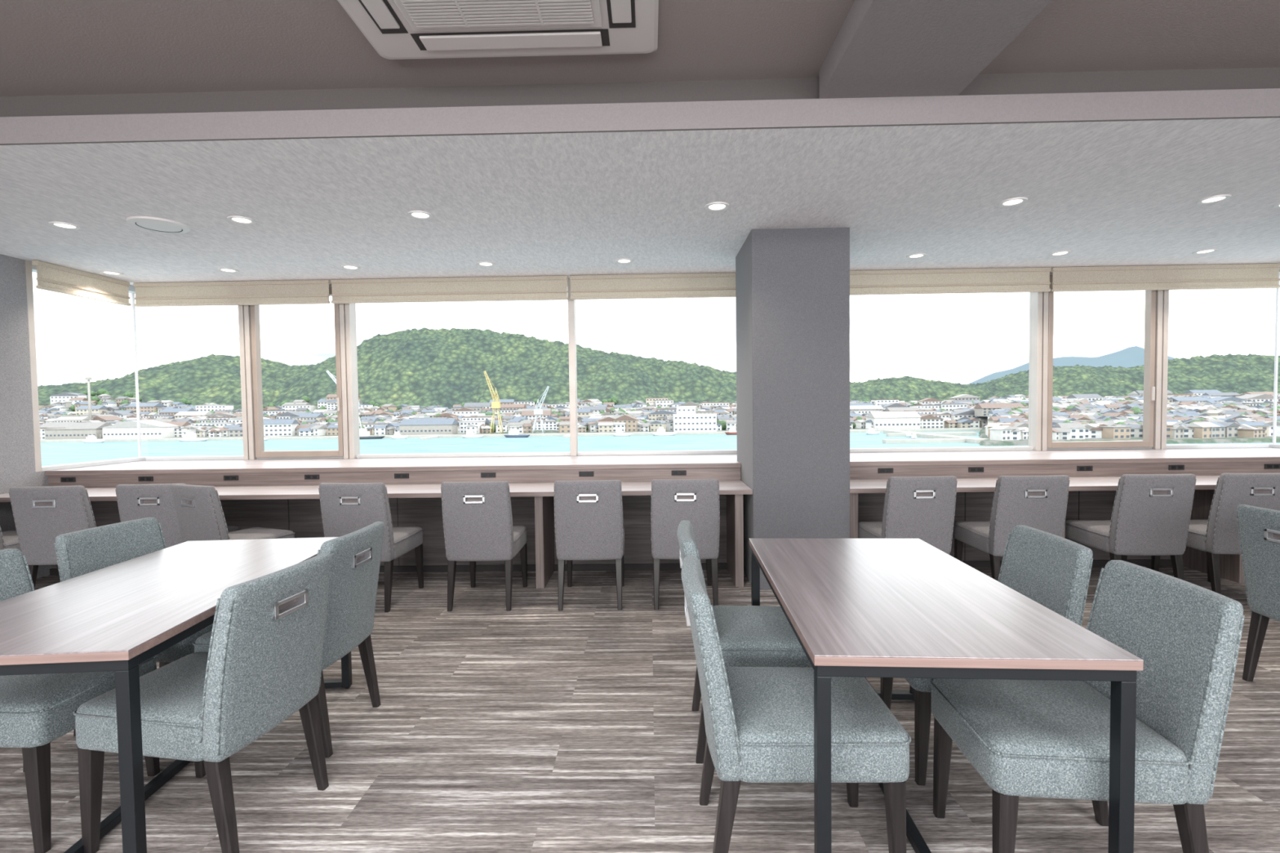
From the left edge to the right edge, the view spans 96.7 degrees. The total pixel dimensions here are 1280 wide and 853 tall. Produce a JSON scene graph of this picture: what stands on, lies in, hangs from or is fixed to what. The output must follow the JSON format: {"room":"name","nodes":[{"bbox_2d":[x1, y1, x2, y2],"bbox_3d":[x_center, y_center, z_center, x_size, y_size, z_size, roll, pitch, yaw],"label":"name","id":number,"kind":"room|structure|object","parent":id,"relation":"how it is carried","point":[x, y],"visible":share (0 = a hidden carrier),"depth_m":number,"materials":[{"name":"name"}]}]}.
{"room":"restaurant dining room","nodes":[
{"label":"restaurant dining room","id":0,"kind":"room"},
{"bbox_2d":[0,253,128,578],"bbox_3d":[-5.033,-0.042,0.810,0.150,2.800,9.750,-1,2,1],"label":"wall","id":1,"kind":"structure","parent":0,"point":[17,456],"depth_m":4.46,"materials":[{"name":"paint"}]},
{"bbox_2d":[25,260,149,471],"bbox_3d":[-4.939,-0.497,5.096,0.100,1.700,1.050,-1,2,1],"label":"window","id":2,"kind":"structure","parent":1,"relation":"in","point":[29,268],"depth_m":4.62,"materials":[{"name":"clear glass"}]},
{"bbox_2d":[31,260,131,306],"bbox_3d":[-4.821,-1.230,4.949,0.058,0.221,0.810,-1,2,1],"label":"blind","id":3,"kind":"object","parent":2,"relation":"attached to","point":[50,277],"visible":1,"depth_m":4.89,"materials":[{"name":"fabric"}]},
{"bbox_2d":[0,0,1279,285],"bbox_3d":[0.448,-1.514,0.666,11.150,0.490,9.750,-1,2,1],"label":"ceiling","id":4,"kind":"structure","parent":0,"point":[1112,118],"depth_m":2.69,"materials":[{"name":"paint"}]},
{"bbox_2d":[48,221,81,230],"bbox_3d":[-3.762,-1.313,3.722,0.156,0.008,0.156,-1,2,1],"label":"recessed light","id":5,"kind":"object","parent":4,"relation":"in","point":[64,225],"visible":1,"depth_m":3.72,"materials":[{"name":"white plastic"}]},
{"bbox_2d":[99,270,123,275],"bbox_3d":[-4.631,-1.344,4.987,0.156,0.008,0.156,-1,2,1],"label":"recessed light","id":6,"kind":"object","parent":4,"relation":"in","point":[108,273],"visible":1,"depth_m":4.99,"materials":[{"name":"white plastic"}]},
{"bbox_2d":[125,216,191,233],"bbox_3d":[-3.152,-1.315,3.732,0.330,0.020,0.330,-1,2,1],"label":"ceiling speaker","id":7,"kind":"object","parent":4,"relation":"in","point":[148,223],"depth_m":3.70},
{"bbox_2d":[217,267,239,273],"bbox_3d":[-3.582,-1.357,4.949,0.156,0.008,0.156,-1,2,1],"label":"recessed light","id":8,"kind":"object","parent":4,"relation":"in","point":[221,269],"visible":1,"depth_m":4.94,"materials":[{"name":"white plastic"}]},
{"bbox_2d":[226,215,256,224],"bbox_3d":[-2.563,-1.327,3.661,0.156,0.008,0.156,-1,2,1],"label":"recessed light","id":9,"kind":"object","parent":4,"relation":"in","point":[235,219],"visible":1,"depth_m":3.66,"materials":[{"name":"white plastic"}]},
{"bbox_2d":[340,264,360,270],"bbox_3d":[-2.492,-1.369,4.899,0.156,0.008,0.156,-1,2,1],"label":"recessed light","id":10,"kind":"object","parent":4,"relation":"in","point":[344,266],"visible":1,"depth_m":4.90,"materials":[{"name":"white plastic"}]},
{"bbox_2d":[407,210,433,219],"bbox_3d":[-1.394,-1.340,3.611,0.156,0.008,0.156,-1,2,1],"label":"recessed light","id":11,"kind":"object","parent":4,"relation":"in","point":[418,215],"visible":1,"depth_m":3.61,"materials":[{"name":"white plastic"}]},
{"bbox_2d":[330,275,568,303],"bbox_3d":[-1.788,-1.283,5.342,2.230,0.221,0.058,-1,2,1],"label":"blind","id":12,"kind":"object","parent":4,"relation":"hanging from","point":[529,287],"visible":1,"depth_m":5.33,"materials":[{"name":"fabric"}]},
{"bbox_2d":[476,261,495,266],"bbox_3d":[-1.313,-1.383,4.849,0.156,0.008,0.156,-1,2,1],"label":"recessed light","id":13,"kind":"object","parent":4,"relation":"in","point":[484,264],"visible":1,"depth_m":4.85,"materials":[{"name":"white plastic"}]},
{"bbox_2d":[337,0,658,59],"bbox_3d":[-0.508,-1.507,1.789,1.140,0.054,1.120,-1,2,1],"label":"air conditioner","id":14,"kind":"object","parent":4,"relation":"attached to","point":[397,29],"depth_m":2.14,"materials":[{"name":"white plastic"}]},
{"bbox_2d":[614,257,633,263],"bbox_3d":[-0.134,-1.397,4.808,0.156,0.008,0.156,-1,2,1],"label":"recessed light","id":15,"kind":"object","parent":4,"relation":"in","point":[624,260],"visible":1,"depth_m":4.80,"materials":[{"name":"white plastic"}]},
{"bbox_2d":[569,272,735,299],"bbox_3d":[0.241,-1.308,5.306,1.790,0.221,0.058,-1,2,1],"label":"blind","id":16,"kind":"object","parent":4,"relation":"hanging from","point":[719,284],"visible":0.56,"depth_m":5.29,"materials":[{"name":"fabric"}]},
{"bbox_2d":[704,201,729,211],"bbox_3d":[0.478,-1.362,3.528,0.156,0.008,0.156,-1,2,1],"label":"recessed light","id":17,"kind":"object","parent":4,"relation":"in","point":[716,206],"visible":1,"depth_m":3.52,"materials":[{"name":"white plastic"}]},
{"bbox_2d":[906,253,926,258],"bbox_3d":[2.316,-1.428,4.766,0.156,0.008,0.156,-1,2,1],"label":"recessed light","id":18,"kind":"object","parent":4,"relation":"in","point":[917,255],"visible":1,"depth_m":4.76,"materials":[{"name":"white plastic"}]},
{"bbox_2d":[818,0,1052,98],"bbox_3d":[1.044,-1.419,-0.772,0.610,0.140,6.589,-1,2,1],"label":"ceiling beam","id":19,"kind":"structure","parent":4,"relation":"attached to","point":[882,48],"depth_m":2.17,"materials":[{"name":"grey paint"}]},
{"bbox_2d":[849,267,1050,295],"bbox_3d":[2.466,-1.336,5.268,2.620,0.221,0.058,-1,2,1],"label":"blind","id":20,"kind":"object","parent":4,"relation":"hanging from","point":[1004,280],"visible":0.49,"depth_m":5.25,"materials":[{"name":"fabric"}]},
{"bbox_2d":[998,196,1027,207],"bbox_3d":[2.304,-1.385,3.516,0.156,0.008,0.156,-1,2,1],"label":"recessed light","id":21,"kind":"object","parent":4,"relation":"in","point":[1014,202],"visible":1,"depth_m":3.51,"materials":[{"name":"white plastic"}]},
{"bbox_2d":[1048,250,1071,256],"bbox_3d":[3.506,-1.443,4.745,0.156,0.008,0.156,-1,2,1],"label":"recessed light","id":22,"kind":"object","parent":4,"relation":"in","point":[1062,252],"visible":1,"depth_m":4.75,"materials":[{"name":"white plastic"}]},
{"bbox_2d":[1192,248,1218,254],"bbox_3d":[4.716,-1.458,4.744,0.156,0.008,0.156,-1,2,1],"label":"recessed light","id":23,"kind":"object","parent":4,"relation":"in","point":[1206,251],"visible":1,"depth_m":4.74,"materials":[{"name":"white plastic"}]},
{"bbox_2d":[1195,194,1231,204],"bbox_3d":[3.545,-1.402,3.515,0.156,0.008,0.156,-1,2,1],"label":"recessed light","id":24,"kind":"object","parent":4,"relation":"in","point":[1217,198],"visible":1,"depth_m":3.52,"materials":[{"name":"white plastic"}]},
{"bbox_2d":[1272,203,1279,208],"bbox_3d":[4.126,-1.412,3.604,0.156,0.008,0.156,-1,2,1],"label":"recessed light","id":25,"kind":"object","parent":4,"relation":"in","point":[1276,206],"visible":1,"depth_m":3.64,"materials":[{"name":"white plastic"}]},
{"bbox_2d":[0,565,1279,852],"bbox_3d":[0.485,1.349,0.763,11.150,0.120,9.750,-1,2,1],"label":"floor","id":26,"kind":"structure","parent":0,"point":[534,726],"depth_m":2.12,"materials":[{"name":"wood"}]},
{"bbox_2d":[0,526,60,582],"bbox_3d":[-4.538,0.818,4.007,0.452,0.855,0.600,-1,2,-3],"label":"counter chair","id":27,"kind":"object","parent":26,"relation":"on","point":[8,539],"visible":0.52,"depth_m":3.94,"materials":[{"name":"grey fabric"}]},
{"bbox_2d":[8,485,96,588],"bbox_3d":[-3.897,0.809,3.996,0.452,0.855,0.600,-1,2,-5],"label":"counter chair","id":28,"kind":"object","parent":26,"relation":"on","point":[41,514],"visible":0.61,"depth_m":3.73,"materials":[{"name":"grey fabric"}]},
{"bbox_2d":[0,548,159,852],"bbox_3d":[-2.065,0.868,1.908,0.596,0.830,0.427,-1,2,4],"label":"dining chair","id":29,"kind":"object","parent":26,"relation":"on","point":[37,710],"visible":0.45,"depth_m":1.74,"materials":[{"name":"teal fabric"}]},
{"bbox_2d":[54,517,213,736],"bbox_3d":[-2.075,0.849,2.490,0.596,0.830,0.427,-1,2,7],"label":"dining chair","id":30,"kind":"object","parent":26,"relation":"on","point":[82,552],"visible":0.37,"depth_m":2.43,"materials":[{"name":"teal fabric"}]},
{"bbox_2d":[0,537,351,852],"bbox_3d":[-1.708,0.913,2.071,0.740,0.720,1.280,-1,2,-4],"label":"dining table","id":31,"kind":"object","parent":26,"relation":"on","point":[117,617],"visible":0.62,"depth_m":1.72,"materials":[{"name":"laminate"}]},
{"bbox_2d":[115,483,239,547],"bbox_3d":[-3.247,0.799,4.044,0.452,0.855,0.600,-1,2,-3],"label":"counter chair","id":32,"kind":"object","parent":26,"relation":"on","point":[135,501],"visible":0.37,"depth_m":3.76,"materials":[{"name":"grey fabric"}]},
{"bbox_2d":[72,553,333,852],"bbox_3d":[-1.369,0.862,1.838,0.596,0.830,0.427,0,2,9],"label":"dining chair","id":33,"kind":"object","parent":26,"relation":"on","point":[262,665],"visible":0.99,"depth_m":1.69,"materials":[{"name":"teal fabric"}]},
{"bbox_2d":[170,483,294,542],"bbox_3d":[-2.817,0.796,3.960,0.452,0.855,0.600,0,2,23],"label":"counter chair","id":34,"kind":"object","parent":26,"relation":"on","point":[198,508],"visible":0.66,"depth_m":3.69,"materials":[{"name":"grey fabric"}]},
{"bbox_2d":[192,521,384,757],"bbox_3d":[-1.420,0.845,2.363,0.596,0.830,0.427,-1,2,3],"label":"dining chair","id":35,"kind":"object","parent":26,"relation":"on","point":[356,556],"visible":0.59,"depth_m":2.29,"materials":[{"name":"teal fabric"}]},
{"bbox_2d":[318,482,423,612],"bbox_3d":[-1.844,0.784,3.960,0.452,0.855,0.600,-1,2,4],"label":"counter chair","id":36,"kind":"object","parent":26,"relation":"on","point":[346,508],"visible":0.77,"depth_m":3.70,"materials":[{"name":"grey fabric"}]},
{"bbox_2d":[0,454,752,588],"bbox_3d":[-2.028,0.754,4.819,5.698,0.862,1.388,-1,2,1],"label":"countertop","id":37,"kind":"structure","parent":26,"relation":"on","point":[274,494],"depth_m":4.64,"materials":[{"name":"laminate"}]},
{"bbox_2d":[60,477,75,482],"bbox_3d":[-4.714,0.439,4.688,0.120,0.040,0.010,-1,2,1],"label":"power outlet","id":38,"kind":"object","parent":37,"relation":"attached to","point":[62,479],"visible":1,"depth_m":4.68,"materials":[{"name":"black plastic"}]},
{"bbox_2d":[137,476,153,481],"bbox_3d":[-4.064,0.431,4.677,0.120,0.040,0.010,-1,2,1],"label":"power outlet","id":39,"kind":"object","parent":37,"relation":"attached to","point":[140,478],"visible":1,"depth_m":4.67,"materials":[{"name":"black plastic"}]},
{"bbox_2d":[223,475,238,480],"bbox_3d":[-3.354,0.422,4.665,0.120,0.040,0.010,-1,2,1],"label":"power outlet","id":40,"kind":"object","parent":37,"relation":"attached to","point":[233,477],"visible":1,"depth_m":4.66,"materials":[{"name":"black plastic"}]},
{"bbox_2d":[304,474,319,479],"bbox_3d":[-2.684,0.414,4.653,0.120,0.040,0.010,-1,2,1],"label":"power outlet","id":41,"kind":"object","parent":37,"relation":"attached to","point":[307,477],"visible":1,"depth_m":4.65,"materials":[{"name":"black plastic"}]},
{"bbox_2d":[394,473,408,478],"bbox_3d":[-1.944,0.404,4.640,0.120,0.040,0.010,-1,2,1],"label":"power outlet","id":42,"kind":"object","parent":37,"relation":"attached to","point":[396,475],"visible":1,"depth_m":4.64,"materials":[{"name":"black plastic"}]},
{"bbox_2d":[480,472,495,477],"bbox_3d":[-1.235,0.396,4.628,0.120,0.040,0.010,-1,2,1],"label":"power outlet","id":43,"kind":"object","parent":37,"relation":"attached to","point":[482,474],"visible":1,"depth_m":4.62,"materials":[{"name":"black plastic"}]},
{"bbox_2d":[578,471,593,476],"bbox_3d":[-0.435,0.386,4.614,0.120,0.040,0.010,-1,2,1],"label":"power outlet","id":44,"kind":"object","parent":37,"relation":"attached to","point":[580,473],"visible":1,"depth_m":4.61,"materials":[{"name":"black plastic"}]},
{"bbox_2d":[671,470,686,475],"bbox_3d":[0.315,0.376,4.601,0.120,0.040,0.010,-1,2,1],"label":"power outlet","id":45,"kind":"object","parent":37,"relation":"attached to","point":[674,473],"visible":1,"depth_m":4.60,"materials":[{"name":"black plastic"}]},
{"bbox_2d":[440,480,527,611],"bbox_3d":[-1.057,0.774,3.946,0.452,0.855,0.600,-1,2,1],"label":"counter chair","id":46,"kind":"object","parent":26,"relation":"on","point":[477,517],"visible":1,"depth_m":3.70,"materials":[{"name":"grey fabric"}]},
{"bbox_2d":[553,480,624,610],"bbox_3d":[-0.331,0.765,3.933,0.452,0.855,0.600,-1,2,0],"label":"counter chair","id":47,"kind":"object","parent":26,"relation":"on","point":[588,514],"visible":1,"depth_m":3.68,"materials":[{"name":"grey fabric"}]},
{"bbox_2d":[650,479,719,609],"bbox_3d":[0.303,0.757,3.922,0.452,0.855,0.600,-1,2,2],"label":"counter chair","id":48,"kind":"object","parent":26,"relation":"on","point":[673,501],"visible":0.99,"depth_m":3.67,"materials":[{"name":"grey fabric"}]},
{"bbox_2d":[677,520,812,764],"bbox_3d":[0.451,0.823,2.273,0.596,0.830,0.427,-1,2,3],"label":"dining chair","id":49,"kind":"object","parent":26,"relation":"on","point":[750,636],"visible":0.29,"depth_m":2.11,"materials":[{"name":"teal fabric"}]},
{"bbox_2d":[735,227,849,590],"bbox_3d":[1.149,-0.123,4.404,0.687,2.560,0.750,-1,2,1],"label":"structural column","id":50,"kind":"structure","parent":26,"relation":"on","point":[793,285],"depth_m":4.03,"materials":[{"name":"paint"}]},
{"bbox_2d":[681,555,911,852],"bbox_3d":[0.426,0.843,1.693,0.596,0.830,0.427,-1,2,2],"label":"dining chair","id":51,"kind":"object","parent":26,"relation":"on","point":[759,721],"visible":0.93,"depth_m":1.50,"materials":[{"name":"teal fabric"}]},
{"bbox_2d":[857,475,957,555],"bbox_3d":[1.809,0.737,3.916,0.452,0.855,0.600,-1,2,-1],"label":"counter chair","id":52,"kind":"object","parent":26,"relation":"on","point":[922,508],"visible":0.81,"depth_m":3.65,"materials":[{"name":"grey fabric"}]},
{"bbox_2d":[749,537,1143,852],"bbox_3d":[0.836,0.884,1.962,0.750,0.720,1.220,-1,2,4],"label":"dining table","id":53,"kind":"object","parent":26,"relation":"on","point":[909,608],"visible":0.79,"depth_m":1.50,"materials":[{"name":"laminate"}]},
{"bbox_2d":[880,524,1093,786],"bbox_3d":[1.251,0.818,2.125,0.596,0.830,0.427,-1,2,5],"label":"dining chair","id":54,"kind":"object","parent":26,"relation":"on","point":[1051,571],"visible":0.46,"depth_m":1.99,"materials":[{"name":"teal fabric"}]},
{"bbox_2d":[953,475,1070,581],"bbox_3d":[2.507,0.729,3.884,0.452,0.855,0.600,-1,2,1],"label":"counter chair","id":55,"kind":"object","parent":26,"relation":"on","point":[1037,502],"visible":0.8,"depth_m":3.63,"materials":[{"name":"grey fabric"}]},
{"bbox_2d":[849,448,1279,582],"bbox_3d":[3.741,0.682,4.719,4.461,0.862,1.388,-1,2,1],"label":"countertop","id":56,"kind":"structure","parent":26,"relation":"on","point":[1091,494],"depth_m":4.55,"materials":[{"name":"laminate"}]},
{"bbox_2d":[878,467,893,473],"bbox_3d":[1.975,0.355,4.572,0.120,0.040,0.010,-1,2,1],"label":"power outlet","id":57,"kind":"object","parent":56,"relation":"attached to","point":[880,470],"visible":1,"depth_m":4.57,"materials":[{"name":"black plastic"}]},
{"bbox_2d":[968,466,983,472],"bbox_3d":[2.695,0.346,4.559,0.120,0.040,0.010,-1,2,1],"label":"power outlet","id":58,"kind":"object","parent":56,"relation":"attached to","point":[971,469],"visible":1,"depth_m":4.55,"materials":[{"name":"black plastic"}]},
{"bbox_2d":[1076,466,1093,471],"bbox_3d":[3.554,0.336,4.544,0.120,0.040,0.010,-1,2,1],"label":"power outlet","id":59,"kind":"object","parent":56,"relation":"attached to","point":[1078,468],"visible":1,"depth_m":4.54,"materials":[{"name":"black plastic"}]},
{"bbox_2d":[1168,465,1184,470],"bbox_3d":[4.274,0.327,4.532,0.120,0.040,0.010,-1,2,1],"label":"power outlet","id":60,"kind":"object","parent":56,"relation":"attached to","point":[1170,467],"visible":1,"depth_m":4.53,"materials":[{"name":"black plastic"}]},
{"bbox_2d":[1264,463,1279,469],"bbox_3d":[5.024,0.317,4.519,0.120,0.040,0.010,-1,2,1],"label":"power outlet","id":61,"kind":"object","parent":56,"relation":"attached to","point":[1267,466],"visible":1,"depth_m":4.52,"materials":[{"name":"black plastic"}]},
{"bbox_2d":[929,560,1244,852],"bbox_3d":[1.202,0.836,1.606,0.596,0.830,0.427,-1,2,5],"label":"dining chair","id":62,"kind":"object","parent":26,"relation":"on","point":[1051,739],"visible":0.85,"depth_m":1.47,"materials":[{"name":"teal fabric"}]},
{"bbox_2d":[1065,473,1196,580],"bbox_3d":[3.296,0.720,3.870,0.452,0.855,0.600,-1,2,3],"label":"counter chair","id":63,"kind":"object","parent":26,"relation":"on","point":[1151,513],"visible":0.94,"depth_m":3.63,"materials":[{"name":"grey fabric"}]},
{"bbox_2d":[1151,472,1279,594],"bbox_3d":[3.925,0.712,3.859,0.452,0.855,0.600,-1,2,4],"label":"counter chair","id":64,"kind":"object","parent":26,"relation":"on","point":[1219,534],"visible":0.69,"depth_m":3.63,"materials":[{"name":"grey fabric"}]},
{"bbox_2d":[1235,504,1279,681],"bbox_3d":[3.075,0.782,2.476,0.596,0.830,0.427,-1,2,1],"label":"dining chair","id":65,"kind":"object","parent":26,"relation":"on","point":[1259,528],"visible":1,"depth_m":2.60,"materials":[{"name":"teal fabric"}]},
{"bbox_2d":[142,447,1271,461],"bbox_3d":[0.560,0.696,5.543,10.850,0.860,0.150,-1,2,1],"label":"wall","id":66,"kind":"structure","parent":0,"point":[1268,447],"depth_m":5.47,"materials":[{"name":"paper"}]},
{"bbox_2d":[145,455,243,461],"bbox_3d":[-4.350,-0.521,5.570,1.000,1.700,0.080,-1,2,1],"label":"window","id":67,"kind":"structure","parent":66,"relation":"in","point":[213,457],"depth_m":5.56,"materials":[{"name":"beige wood"}]},
{"bbox_2d":[249,284,343,459],"bbox_3d":[-3.311,-0.533,5.527,0.880,1.700,0.130,-1,2,1],"label":"window","id":68,"kind":"structure","parent":66,"relation":"in","point":[260,454],"depth_m":5.50,"materials":[{"name":"beige wood"}]},
{"bbox_2d":[133,280,331,306],"bbox_3d":[-3.853,-1.257,5.378,1.860,0.221,0.058,-1,2,1],"label":"blind","id":69,"kind":"object","parent":68,"relation":"attached to","point":[291,291],"visible":1,"depth_m":5.36,"materials":[{"name":"fabric"}]},
{"bbox_2d":[355,451,570,458],"bbox_3d":[-1.724,-0.554,5.524,2.094,1.700,0.080,-1,2,1],"label":"window","id":70,"kind":"structure","parent":66,"relation":"in","point":[560,453],"depth_m":5.51,"materials":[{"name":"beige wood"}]},
{"bbox_2d":[577,449,737,455],"bbox_3d":[0.246,-0.579,5.490,1.726,1.700,0.080,-1,2,1],"label":"window","id":71,"kind":"structure","parent":66,"relation":"in","point":[699,451],"depth_m":5.48,"materials":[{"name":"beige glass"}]},
{"bbox_2d":[238,277,1168,460],"bbox_3d":[0.548,-0.582,5.465,8.800,1.700,0.120,-1,2,1],"label":"window frame","id":72,"kind":"structure","parent":66,"relation":"attached to","point":[1038,301],"depth_m":5.43,"materials":[{"name":"beige metal"}]},
{"bbox_2d":[726,453,737,460],"bbox_3d":[1.167,0.282,5.119,0.691,0.020,0.648,-1,2,1],"label":"trim","id":73,"kind":"structure","parent":66,"relation":"attached to","point":[734,456],"depth_m":5.26,"materials":[{"name":"laminate"}]},
{"bbox_2d":[849,446,1033,452],"bbox_3d":[2.473,-0.606,5.451,2.530,1.700,0.080,-1,2,1],"label":"window","id":74,"kind":"structure","parent":66,"relation":"in","point":[977,448],"depth_m":5.43,"materials":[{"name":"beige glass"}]},
{"bbox_2d":[1047,271,1155,450],"bbox_3d":[4.342,-0.629,5.394,1.010,1.700,0.130,-1,2,1],"label":"window","id":75,"kind":"structure","parent":66,"relation":"in","point":[1147,442],"depth_m":5.37,"materials":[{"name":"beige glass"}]},
{"bbox_2d":[1049,263,1279,292],"bbox_3d":[4.820,-1.365,5.226,2.050,0.221,0.058,-1,2,1],"label":"blind","id":76,"kind":"object","parent":75,"relation":"attached to","point":[1242,276],"visible":1,"depth_m":5.21,"materials":[{"name":"fabric"}]},
{"bbox_2d":[1166,443,1268,448],"bbox_3d":[5.442,-0.643,5.399,0.990,1.700,0.080,-1,2,1],"label":"window","id":77,"kind":"structure","parent":66,"relation":"in","point":[1255,445],"depth_m":5.39,"materials":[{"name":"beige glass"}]},
{"bbox_3d":[5.965,-0.179,0.618,0.150,2.800,9.750,-1,2,1],"label":"wall","id":78,"kind":"structure","parent":0,"visible":0},
{"bbox_2d":[1263,267,1279,448],"bbox_3d":[6.009,-0.634,4.905,0.100,1.700,1.050,-1,2,1],"label":"window","id":79,"kind":"structure","parent":78,"relation":"in","point":[1273,445],"depth_m":5.38,"materials":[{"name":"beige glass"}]},
{"label":"outside","id":80,"kind":"structure","parent":0,"visible":0},
{"bbox_2d":[966,346,1174,384],"bbox_3d":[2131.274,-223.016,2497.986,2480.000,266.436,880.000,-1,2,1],"label":"mountains","id":81,"kind":"structure","parent":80,"point":[1134,356],"depth_m":2497.89,"materials":[{"name":"blue"}]},
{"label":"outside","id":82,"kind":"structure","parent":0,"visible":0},
{"bbox_2d":[37,327,1279,445],"bbox_3d":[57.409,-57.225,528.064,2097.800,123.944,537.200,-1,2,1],"label":"forested hills","id":83,"kind":"structure","parent":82,"point":[424,366],"depth_m":618.75,"materials":[{"name":"green plant"}]},
{"bbox_2d":[484,370,503,434],"bbox_3d":[-110.820,-17.791,429.591,13.091,48.336,8.961,-1,2,1],"label":"crane","id":84,"kind":"object","parent":83,"relation":"on","point":[495,404],"visible":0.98,"depth_m":428.28,"materials":[{"name":"paint"}]},
{"bbox_2d":[532,386,549,433],"bbox_3d":[-74.629,-12.255,429.163,13.068,36.410,8.956,-1,2,1],"label":"crane","id":85,"kind":"object","parent":83,"relation":"on","point":[536,411],"visible":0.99,"depth_m":427.86,"materials":[{"name":"paint"}]},
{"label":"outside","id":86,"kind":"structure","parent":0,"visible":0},
{"bbox_2d":[40,431,1279,466],"bbox_3d":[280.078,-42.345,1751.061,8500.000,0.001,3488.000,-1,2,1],"label":"sea","id":87,"kind":"structure","parent":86,"point":[51,453],"depth_m":320.06,"materials":[{"name":"liquid"}]},
{"bbox_2d":[82,435,104,443],"bbox_3d":[-392.863,7.182,409.221,16.000,9.600,4.160,-1,2,1],"label":"fishing boat","id":88,"kind":"object","parent":87,"relation":"on","point":[91,438],"visible":0.97,"depth_m":407.97,"materials":[{"name":"paint"}]},
{"bbox_2d":[177,425,208,441],"bbox_3d":[-322.846,4.856,410.952,22.000,12.300,5.720,-1,2,-2],"label":"fishing boat","id":89,"kind":"object","parent":87,"relation":"on","point":[189,436],"visible":0.94,"depth_m":409.26,"materials":[{"name":"paint"}]},
{"bbox_2d":[359,421,385,439],"bbox_3d":[-197.835,2.293,411.739,26.000,14.100,6.760,-1,2,-4],"label":"fishing boat","id":90,"kind":"object","parent":87,"relation":"on","point":[363,433],"visible":0.74,"depth_m":409.87,"materials":[{"name":"paint"}]},
{"bbox_2d":[391,432,407,439],"bbox_3d":[-172.851,5.230,408.411,12.000,7.800,3.120,-1,2,-4],"label":"fishing boat","id":91,"kind":"object","parent":87,"relation":"on","point":[397,436],"visible":0.93,"depth_m":407.37,"materials":[{"name":"paint"}]},
{"bbox_2d":[461,430,483,438],"bbox_3d":[-120.824,3.579,410.472,16.000,9.600,4.160,-1,2,-19],"label":"fishing boat","id":92,"kind":"object","parent":87,"relation":"on","point":[469,433],"visible":0.94,"depth_m":408.67,"materials":[{"name":"paint"}]},
{"bbox_2d":[40,428,990,443],"bbox_3d":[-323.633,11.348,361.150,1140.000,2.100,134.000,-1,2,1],"label":"quay","id":93,"kind":"object","parent":87,"relation":"on","point":[937,437],"visible":0.73,"depth_m":413.89,"materials":[{"name":"concrete"}]},
{"bbox_2d":[504,422,529,437],"bbox_3d":[-87.911,2.403,405.869,20.000,11.400,5.200,0,2,9],"label":"fishing boat","id":94,"kind":"object","parent":87,"relation":"on","point":[513,433],"visible":0.9,"depth_m":404.60,"materials":[{"name":"paint"}]},
{"bbox_2d":[612,426,631,435],"bbox_3d":[-12.911,2.814,404.606,14.000,8.700,3.640,-1,2,6],"label":"fishing boat","id":95,"kind":"object","parent":87,"relation":"on","point":[619,433],"visible":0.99,"depth_m":403.51,"materials":[{"name":"paint"}]},
{"bbox_2d":[652,426,676,435],"bbox_3d":[17.088,1.506,405.052,18.000,10.500,4.680,-1,2,-3],"label":"fishing boat","id":96,"kind":"object","parent":87,"relation":"on","point":[660,432],"visible":0.93,"depth_m":403.51,"materials":[{"name":"paint"}]},
{"bbox_2d":[724,422,737,435],"bbox_3d":[67.071,1.814,403.211,14.000,8.700,3.640,-1,2,1],"label":"fishing boat","id":97,"kind":"object","parent":87,"relation":"on","point":[732,431],"visible":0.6,"depth_m":402.13,"materials":[{"name":"paint"}]},
{"bbox_2d":[866,423,879,435],"bbox_3d":[156.733,1.783,382.670,12.000,7.800,3.120,-1,2,-19],"label":"fishing boat","id":98,"kind":"object","parent":87,"relation":"on","point":[871,431],"visible":0.95,"depth_m":381.29,"materials":[{"name":"paint"}]},
{"bbox_2d":[906,426,911,437],"bbox_3d":[164.145,3.544,347.578,2.340,6.450,9.000,0,2,11],"label":"fishing boat","id":99,"kind":"object","parent":87,"relation":"on","point":[908,434],"visible":0.94,"depth_m":345.27,"materials":[{"name":"paint"}]},
{"bbox_2d":[911,431,916,439],"bbox_3d":[157.803,4.072,327.690,2.600,6.900,10.000,0,2,21],"label":"fishing boat","id":100,"kind":"object","parent":87,"relation":"on","point":[913,436],"visible":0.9,"depth_m":324.86,"materials":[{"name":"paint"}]},
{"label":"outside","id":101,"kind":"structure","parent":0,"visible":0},
{"bbox_2d":[326,370,361,428],"bbox_3d":[-224.757,-17.457,431.542,24.989,50.511,8.961,-1,2,1],"label":"crane","id":102,"kind":"object","parent":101,"point":[327,371],"visible":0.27,"depth_m":431.43,"materials":[{"name":"paint"}]},
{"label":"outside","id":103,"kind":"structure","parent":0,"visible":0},
{"bbox_2d":[84,377,92,420],"bbox_3d":[-471.806,-16.447,487.819,4.000,51.000,2.200,-1,2,1],"label":"mast","id":104,"kind":"object","parent":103,"point":[88,379],"visible":0.78,"depth_m":487.08,"materials":[{"name":"white metal"}]},
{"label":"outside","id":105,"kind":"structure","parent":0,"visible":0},
{"bbox_2d":[38,388,1279,440],"bbox_3d":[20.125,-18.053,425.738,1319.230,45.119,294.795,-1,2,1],"label":"town","id":106,"kind":"object","parent":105,"point":[1214,413],"visible":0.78,"depth_m":442.85,"materials":[{"name":"multicoloured concrete"}]}
]}

